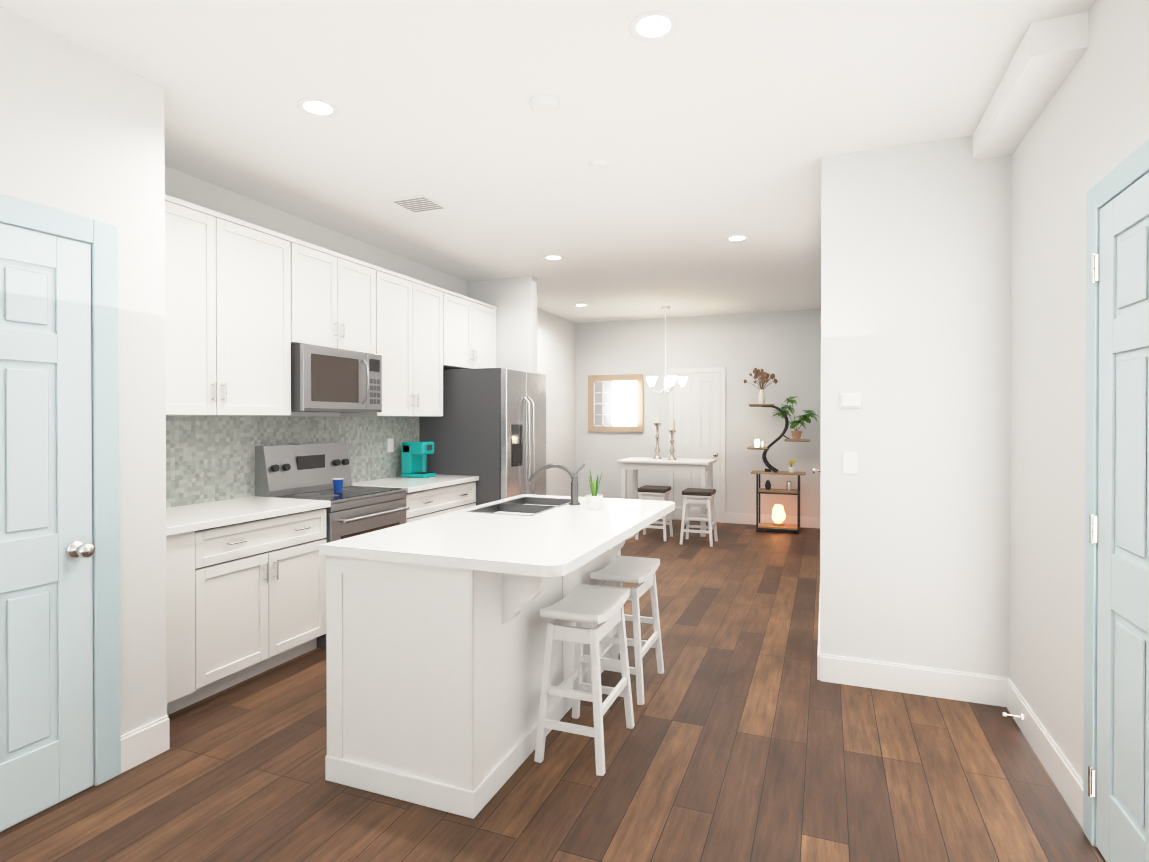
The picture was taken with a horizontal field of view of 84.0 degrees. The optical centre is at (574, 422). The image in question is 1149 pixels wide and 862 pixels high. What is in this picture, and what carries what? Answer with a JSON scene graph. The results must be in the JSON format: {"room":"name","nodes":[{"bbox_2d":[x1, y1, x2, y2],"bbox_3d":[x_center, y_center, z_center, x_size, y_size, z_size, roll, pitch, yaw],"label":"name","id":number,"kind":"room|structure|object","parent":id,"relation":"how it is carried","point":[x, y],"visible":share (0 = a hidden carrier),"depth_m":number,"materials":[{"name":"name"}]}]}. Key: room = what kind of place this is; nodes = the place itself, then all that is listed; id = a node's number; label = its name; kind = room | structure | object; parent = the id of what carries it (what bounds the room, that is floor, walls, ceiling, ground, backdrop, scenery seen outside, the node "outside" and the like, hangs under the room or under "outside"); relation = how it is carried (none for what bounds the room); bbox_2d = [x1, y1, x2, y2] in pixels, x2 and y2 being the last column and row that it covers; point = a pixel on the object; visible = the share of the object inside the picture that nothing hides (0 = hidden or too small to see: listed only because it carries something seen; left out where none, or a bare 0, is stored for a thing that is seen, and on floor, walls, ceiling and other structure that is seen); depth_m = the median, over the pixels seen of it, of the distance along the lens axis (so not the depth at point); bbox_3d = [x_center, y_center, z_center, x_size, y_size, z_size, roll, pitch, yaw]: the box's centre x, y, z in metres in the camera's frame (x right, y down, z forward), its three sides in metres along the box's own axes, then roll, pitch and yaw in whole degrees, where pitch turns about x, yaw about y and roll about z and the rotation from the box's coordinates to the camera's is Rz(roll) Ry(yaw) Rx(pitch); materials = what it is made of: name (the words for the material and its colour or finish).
{"room":"dining room and kitchen","nodes":[
{"label":"dining room and kitchen","id":0,"kind":"room"},
{"bbox_2d":[0,6,166,831],"bbox_3d":[-2.817,-0.006,1.333,0.830,2.900,3.480,0,0,21],"label":"wall","id":1,"kind":"structure","parent":0,"point":[81,131],"depth_m":2.64,"materials":[{"name":"paint"}]},
{"bbox_2d":[0,194,120,830],"bbox_3d":[-2.009,0.320,2.170,0.123,2.235,0.915,0,0,21],"label":"door","id":2,"kind":"structure","parent":1,"relation":"attached to","point":[59,568],"depth_m":2.40,"materials":[{"name":"blue wood"}]},
{"bbox_2d":[165,166,575,495],"bbox_3d":[-1.952,-0.031,4.899,0.170,2.900,10.750,0,0,21],"label":"wall","id":3,"kind":"structure","parent":0,"point":[556,350],"depth_m":6.13,"materials":[{"name":"paint"}]},
{"bbox_2d":[165,194,300,415],"bbox_3d":[-2.173,-0.612,3.617,0.347,1.140,1.243,0,0,21],"label":"upper cabinet","id":4,"kind":"object","parent":3,"relation":"attached to","point":[247,304],"depth_m":3.65,"materials":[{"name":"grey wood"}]},
{"bbox_2d":[166,416,418,507],"bbox_3d":[-2.005,0.227,4.523,0.008,0.548,3.048,0,0,21],"label":"backsplash","id":5,"kind":"structure","parent":3,"relation":"attached to","point":[210,458],"depth_m":4.17,"materials":[{"name":"tile"}]},
{"bbox_2d":[387,438,393,451],"bbox_3d":[-1.596,0.194,5.540,0.008,0.120,0.080,0,0,21],"label":"outlet","id":6,"kind":"object","parent":5,"relation":"attached to","point":[390,444],"visible":1,"depth_m":5.54,"materials":[{"name":"white plastic"}]},
{"bbox_2d":[301,240,380,353],"bbox_3d":[-1.816,-0.854,4.523,0.347,0.670,0.824,0,0,21],"label":"upper cabinet","id":7,"kind":"object","parent":3,"relation":"attached to","point":[341,294],"depth_m":4.48,"materials":[{"name":"grey wood"}]},
{"bbox_2d":[291,343,381,411],"bbox_3d":[-1.756,-0.295,4.503,0.476,0.434,0.776,0,0,21],"label":"microwave","id":8,"kind":"object","parent":7,"relation":"attached to","point":[327,379],"visible":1,"depth_m":4.33,"materials":[{"name":"grey metal"}]},
{"bbox_2d":[341,268,448,416],"bbox_3d":[-1.497,-0.624,5.336,0.347,1.140,1.034,0,0,21],"label":"upper cabinet","id":9,"kind":"object","parent":3,"relation":"attached to","point":[414,312],"depth_m":5.27,"materials":[{"name":"grey wood"}]},
{"bbox_2d":[449,291,496,368],"bbox_3d":[-1.149,-0.860,6.220,0.347,0.680,0.984,0,0,21],"label":"upper cabinet","id":10,"kind":"object","parent":3,"relation":"attached to","point":[472,322],"depth_m":6.13,"materials":[{"name":"grey wood"}]},
{"bbox_2d":[467,276,536,372],"bbox_3d":[-0.759,-0.044,6.676,0.750,2.900,0.130,0,0,21],"label":"wall","id":11,"kind":"structure","parent":0,"point":[513,300],"depth_m":6.55,"materials":[{"name":"paint"}]},
{"bbox_2d":[0,0,1094,322],"bbox_3d":[0.151,-1.535,3.992,4.900,0.120,10.920,0,0,21],"label":"ceiling","id":12,"kind":"structure","parent":0,"point":[706,128],"depth_m":3.05,"materials":[{"name":"paint"}]},
{"bbox_2d":[297,98,338,117],"bbox_3d":[-1.195,-1.465,2.974,0.184,0.006,0.184,0,0,21],"label":"recessed light","id":13,"kind":"object","parent":12,"relation":"in","point":[319,108],"visible":1,"depth_m":2.97,"materials":[{"name":"white plastic"}]},
{"bbox_2d":[389,195,447,212],"bbox_3d":[-1.048,-1.472,4.303,0.280,0.010,0.280,0,0,21],"label":"ceiling vent","id":14,"kind":"object","parent":12,"relation":"in","point":[419,204],"visible":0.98,"depth_m":4.29,"materials":[{"name":"grey metal"}]},
{"bbox_2d":[530,94,559,113],"bbox_3d":[-0.134,-1.450,2.912,0.136,0.034,0.136,0,0,21],"label":"smoke detector","id":15,"kind":"object","parent":12,"relation":"attached to","point":[545,103],"visible":1,"depth_m":2.88,"materials":[{"name":"white plastic"}]},
{"bbox_2d":[543,255,563,260],"bbox_3d":[-0.190,-1.484,5.749,0.184,0.006,0.184,0,0,21],"label":"recessed light","id":16,"kind":"object","parent":12,"relation":"in","point":[552,258],"visible":1,"depth_m":5.75,"materials":[{"name":"white plastic"}]},
{"bbox_2d":[574,304,587,306],"bbox_3d":[0.086,-1.501,8.144,0.184,0.006,0.184,0,0,21],"label":"recessed light","id":17,"kind":"object","parent":12,"relation":"in","point":[580,305],"visible":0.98,"depth_m":8.16,"materials":[{"name":"white plastic"}]},
{"bbox_2d":[589,160,606,168],"bbox_3d":[0.135,-1.462,3.623,0.104,0.020,0.104,0,0,21],"label":"ceiling sensor","id":18,"kind":"object","parent":12,"relation":"attached to","point":[598,164],"visible":1,"depth_m":3.60,"materials":[{"name":"white plastic"}]},
{"bbox_2d":[629,11,678,41],"bbox_3d":[0.292,-1.461,2.357,0.184,0.006,0.184,0,0,21],"label":"recessed light","id":19,"kind":"object","parent":12,"relation":"in","point":[657,26],"visible":1,"depth_m":2.35,"materials":[{"name":"white plastic"}]},
{"bbox_2d":[646,306,687,394],"bbox_3d":[1.191,-0.935,8.305,0.562,1.140,0.540,0,0,21],"label":"chandelier","id":20,"kind":"object","parent":12,"relation":"hanging from","point":[669,381],"visible":1,"depth_m":8.24,"materials":[{"name":"beige glass"}]},
{"bbox_2d":[726,235,748,241],"bbox_3d":[1.307,-1.480,5.128,0.184,0.006,0.184,0,0,21],"label":"recessed light","id":21,"kind":"object","parent":12,"relation":"in","point":[737,238],"visible":1,"depth_m":5.13,"materials":[{"name":"white plastic"}]},
{"bbox_2d":[972,12,1087,159],"bbox_3d":[1.931,-1.404,2.766,0.170,0.125,1.000,0,0,21],"label":"ceiling soffit","id":22,"kind":"structure","parent":12,"relation":"attached to","point":[1047,56],"depth_m":2.54,"materials":[{"name":"paint"}]},
{"bbox_2d":[0,519,1105,861],"bbox_3d":[0.151,1.485,4.013,4.900,0.120,10.920,0,0,21],"label":"floor","id":23,"kind":"structure","parent":0,"point":[748,737],"depth_m":2.58,"materials":[{"name":"brown wood"}]},
{"bbox_2d":[166,510,326,714],"bbox_3d":[-2.055,0.978,3.559,0.617,0.900,1.199,0,0,21],"label":"base cabinet","id":24,"kind":"object","parent":23,"relation":"on","point":[246,587],"depth_m":3.42,"materials":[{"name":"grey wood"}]},
{"bbox_2d":[166,496,329,537],"bbox_3d":[-2.041,0.508,3.550,0.647,0.040,1.199,0,0,21],"label":"countertop","id":25,"kind":"structure","parent":24,"relation":"on","point":[209,515],"depth_m":3.56,"materials":[{"name":"white stone"}]},
{"bbox_2d":[255,442,409,648],"bbox_3d":[-1.650,0.787,4.469,0.703,1.270,0.784,0,0,21],"label":"range","id":26,"kind":"object","parent":23,"relation":"on","point":[311,471],"visible":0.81,"depth_m":4.38,"materials":[{"name":"grey metal"}]},
{"bbox_2d":[332,478,343,492],"bbox_3d":[-1.655,0.437,4.469,0.078,0.094,0.078,0,0,21],"label":"cup","id":27,"kind":"object","parent":26,"relation":"on","point":[337,484],"visible":1,"depth_m":4.44,"materials":[{"name":"blue plastic"}]},
{"bbox_2d":[404,482,475,522],"bbox_3d":[-1.355,0.966,5.341,0.617,0.900,1.043,0,0,21],"label":"base cabinet","id":28,"kind":"object","parent":23,"relation":"on","point":[424,504],"depth_m":5.18,"materials":[{"name":"grey wood"}]},
{"bbox_2d":[352,474,477,493],"bbox_3d":[-1.341,0.496,5.332,0.647,0.040,1.043,0,0,21],"label":"countertop","id":29,"kind":"structure","parent":28,"relation":"on","point":[412,485],"depth_m":5.19,"materials":[{"name":"white stone"}]},
{"bbox_2d":[401,441,435,477],"bbox_3d":[-1.348,0.318,5.630,0.240,0.310,0.267,0,0,21],"label":"coffee maker","id":30,"kind":"object","parent":29,"relation":"on","point":[414,459],"visible":1,"depth_m":5.53,"materials":[{"name":"teal plastic"}]},
{"bbox_2d":[419,368,545,505],"bbox_3d":[-0.833,0.460,6.165,0.983,1.900,0.862,0,0,21],"label":"fridge","id":31,"kind":"object","parent":23,"relation":"on","point":[488,427],"visible":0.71,"depth_m":5.77,"materials":[{"name":"grey metal"}]},
{"bbox_2d":[325,523,651,818],"bbox_3d":[-0.242,0.975,3.229,0.940,0.910,1.804,0,0,21],"label":"kitchen island","id":32,"kind":"object","parent":23,"relation":"on","point":[436,628],"depth_m":2.46,"materials":[{"name":"white wood"}]},
{"bbox_2d":[319,495,586,566],"bbox_3d":[-0.470,0.500,3.315,0.450,0.040,1.840,0,0,21],"label":"island countertop","id":33,"kind":"structure","parent":32,"relation":"on","point":[399,543],"depth_m":2.72,"materials":[{"name":"white stone"}]},
{"bbox_2d":[475,495,570,514],"bbox_3d":[-0.274,0.596,3.690,0.360,0.242,0.680,0,0,21],"label":"sink","id":34,"kind":"object","parent":33,"relation":"in","point":[526,504],"depth_m":3.73,"materials":[{"name":"silver metal"}]},
{"bbox_2d":[415,499,674,578],"bbox_3d":[0.014,0.501,3.125,0.590,0.040,1.840,0,0,21],"label":"island countertop","id":35,"kind":"structure","parent":32,"relation":"on","point":[552,544],"depth_m":2.65,"materials":[{"name":"white stone"}]},
{"bbox_2d":[586,470,602,509],"bbox_3d":[0.112,0.364,3.547,0.097,0.227,0.094,0,0,21],"label":"potted plant","id":36,"kind":"object","parent":35,"relation":"on","point":[594,500],"visible":1,"depth_m":3.53,"materials":[{"name":"ceramic"}]},
{"bbox_2d":[534,583,634,775],"bbox_3d":[0.057,1.109,2.855,0.309,0.652,0.460,0,0,21],"label":"stool","id":37,"kind":"object","parent":23,"relation":"on","point":[580,605],"visible":1,"depth_m":2.71,"materials":[{"name":"white wood"}]},
{"bbox_2d":[586,555,663,704],"bbox_3d":[0.287,1.105,3.495,0.309,0.652,0.460,0,0,21],"label":"stool","id":38,"kind":"object","parent":23,"relation":"on","point":[618,570],"visible":0.81,"depth_m":3.43,"materials":[{"name":"white wood"}]},
{"bbox_2d":[635,485,672,541],"bbox_3d":[0.974,1.090,7.770,0.379,0.622,0.379,0,0,21],"label":"stool","id":39,"kind":"object","parent":23,"relation":"on","point":[648,492],"visible":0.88,"depth_m":7.65,"materials":[{"name":"white wood"}]},
{"bbox_2d":[617,457,716,536],"bbox_3d":[1.208,0.935,8.295,1.170,0.920,0.670,0,0,21],"label":"dining table","id":40,"kind":"object","parent":23,"relation":"on","point":[636,464],"visible":0.69,"depth_m":8.10,"materials":[{"name":"white wood"}]},
{"bbox_2d":[653,414,661,458],"bbox_3d":[1.089,0.179,8.384,0.120,0.590,0.120,0,0,21],"label":"candle holder","id":41,"kind":"object","parent":40,"relation":"on","point":[657,423],"visible":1,"depth_m":8.36,"materials":[{"name":"silver metal"}]},
{"bbox_2d":[667,421,676,459],"bbox_3d":[1.254,0.225,8.202,0.120,0.500,0.120,0,0,21],"label":"candle holder","id":42,"kind":"object","parent":40,"relation":"on","point":[671,430],"visible":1,"depth_m":8.17,"materials":[{"name":"silver metal"}]},
{"bbox_2d":[679,488,717,546],"bbox_3d":[1.455,1.092,7.463,0.379,0.622,0.379,0,0,21],"label":"stool","id":43,"kind":"object","parent":23,"relation":"on","point":[698,495],"visible":1,"depth_m":7.36,"materials":[{"name":"white wood"}]},
{"bbox_2d":[744,368,819,533],"bbox_3d":[2.667,0.337,8.238,0.944,2.118,0.322,0,0,21],"label":"plant stand","id":44,"kind":"object","parent":23,"relation":"on","point":[778,515],"visible":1,"depth_m":8.19,"materials":[{"name":"brown wood"}]},
{"bbox_2d":[576,309,820,521],"bbox_3d":[1.690,-0.061,9.146,3.500,2.900,0.180,0,0,21],"label":"wall","id":45,"kind":"structure","parent":0,"point":[784,347],"depth_m":8.85,"materials":[{"name":"paint"}]},
{"bbox_2d":[588,374,642,431],"bbox_3d":[0.604,-0.288,9.455,0.850,0.850,0.030,0,0,21],"label":"mirror","id":46,"kind":"object","parent":45,"relation":"in","point":[615,403],"depth_m":9.46,"materials":[{"name":"beige wood"}]},
{"bbox_2d":[669,367,725,522],"bbox_3d":[1.720,0.305,9.006,0.800,2.170,0.123,0,0,21],"label":"door","id":47,"kind":"structure","parent":45,"relation":"attached to","point":[697,409],"depth_m":9.01,"materials":[{"name":"white wood"}]},
{"bbox_2d":[725,512,819,527],"bbox_3d":[2.683,1.319,8.661,1.250,0.147,0.015,0,0,21],"label":"baseboard","id":48,"kind":"structure","parent":45,"relation":"attached to","point":[737,518],"depth_m":8.69,"materials":[{"name":"white wood"}]},
{"bbox_2d":[820,135,1011,676],"bbox_3d":[2.847,-0.038,5.870,1.050,2.900,5.430,0,0,21],"label":"wall","id":49,"kind":"structure","parent":0,"point":[916,354],"depth_m":3.36,"materials":[{"name":"paint"}]},
{"bbox_2d":[812,416,820,547],"bbox_3d":[2.481,0.308,6.463,0.123,2.200,0.960,0,0,21],"label":"door","id":50,"kind":"structure","parent":49,"relation":"attached to","point":[814,470],"depth_m":6.01,"materials":[{"name":"white wood"}]},
{"bbox_2d":[817,593,824,681],"bbox_3d":[1.837,1.346,4.765,0.015,0.147,2.645,0,0,21],"label":"baseboard","id":51,"kind":"structure","parent":49,"relation":"attached to","point":[820,657],"depth_m":3.55,"materials":[{"name":"white wood"}]},
{"bbox_2d":[839,393,860,408],"bbox_3d":[1.500,-0.121,3.471,0.110,0.085,0.020,0,0,21],"label":"thermostat","id":52,"kind":"object","parent":49,"relation":"attached to","point":[849,400],"visible":1,"depth_m":3.46,"materials":[{"name":"white plastic"}]},
{"bbox_2d":[843,452,857,473],"bbox_3d":[1.501,0.219,3.476,0.075,0.120,0.014,0,0,21],"label":"light switch","id":53,"kind":"object","parent":49,"relation":"attached to","point":[850,462],"visible":1,"depth_m":3.48,"materials":[{"name":"white plastic"}]},
{"bbox_2d":[817,648,1000,705],"bbox_3d":[1.762,1.356,3.382,0.840,0.147,0.015,0,0,21],"label":"baseboard","id":54,"kind":"structure","parent":49,"relation":"attached to","point":[903,678],"depth_m":3.36,"materials":[{"name":"white wood"}]},
{"bbox_2d":[1001,676,1082,828],"bbox_3d":[1.993,1.360,2.732,0.015,0.147,1.055,0,0,21],"label":"baseboard","id":55,"kind":"structure","parent":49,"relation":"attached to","point":[1069,784],"depth_m":2.63,"materials":[{"name":"white wood"}]},
{"bbox_2d":[1002,712,1023,719],"bbox_3d":[2.033,1.357,2.960,0.078,0.026,0.026,0,0,21],"label":"doorstop","id":56,"kind":"object","parent":55,"relation":"attached to","point":[1020,716],"visible":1,"depth_m":2.96,"materials":[{"name":"silver metal"}]},
{"bbox_2d":[1009,0,1148,780],"bbox_3d":[1.294,-0.002,0.706,0.160,2.900,5.320,0,0,21],"label":"wall","id":57,"kind":"structure","parent":0,"point":[1088,130],"depth_m":2.54,"materials":[{"name":"paint"}]},
{"bbox_2d":[1083,138,1148,861],"bbox_3d":[1.596,0.318,1.782,0.123,2.245,0.990,0,0,21],"label":"door","id":58,"kind":"structure","parent":57,"relation":"attached to","point":[1116,728],"depth_m":2.01,"materials":[{"name":"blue wood"}]}
]}

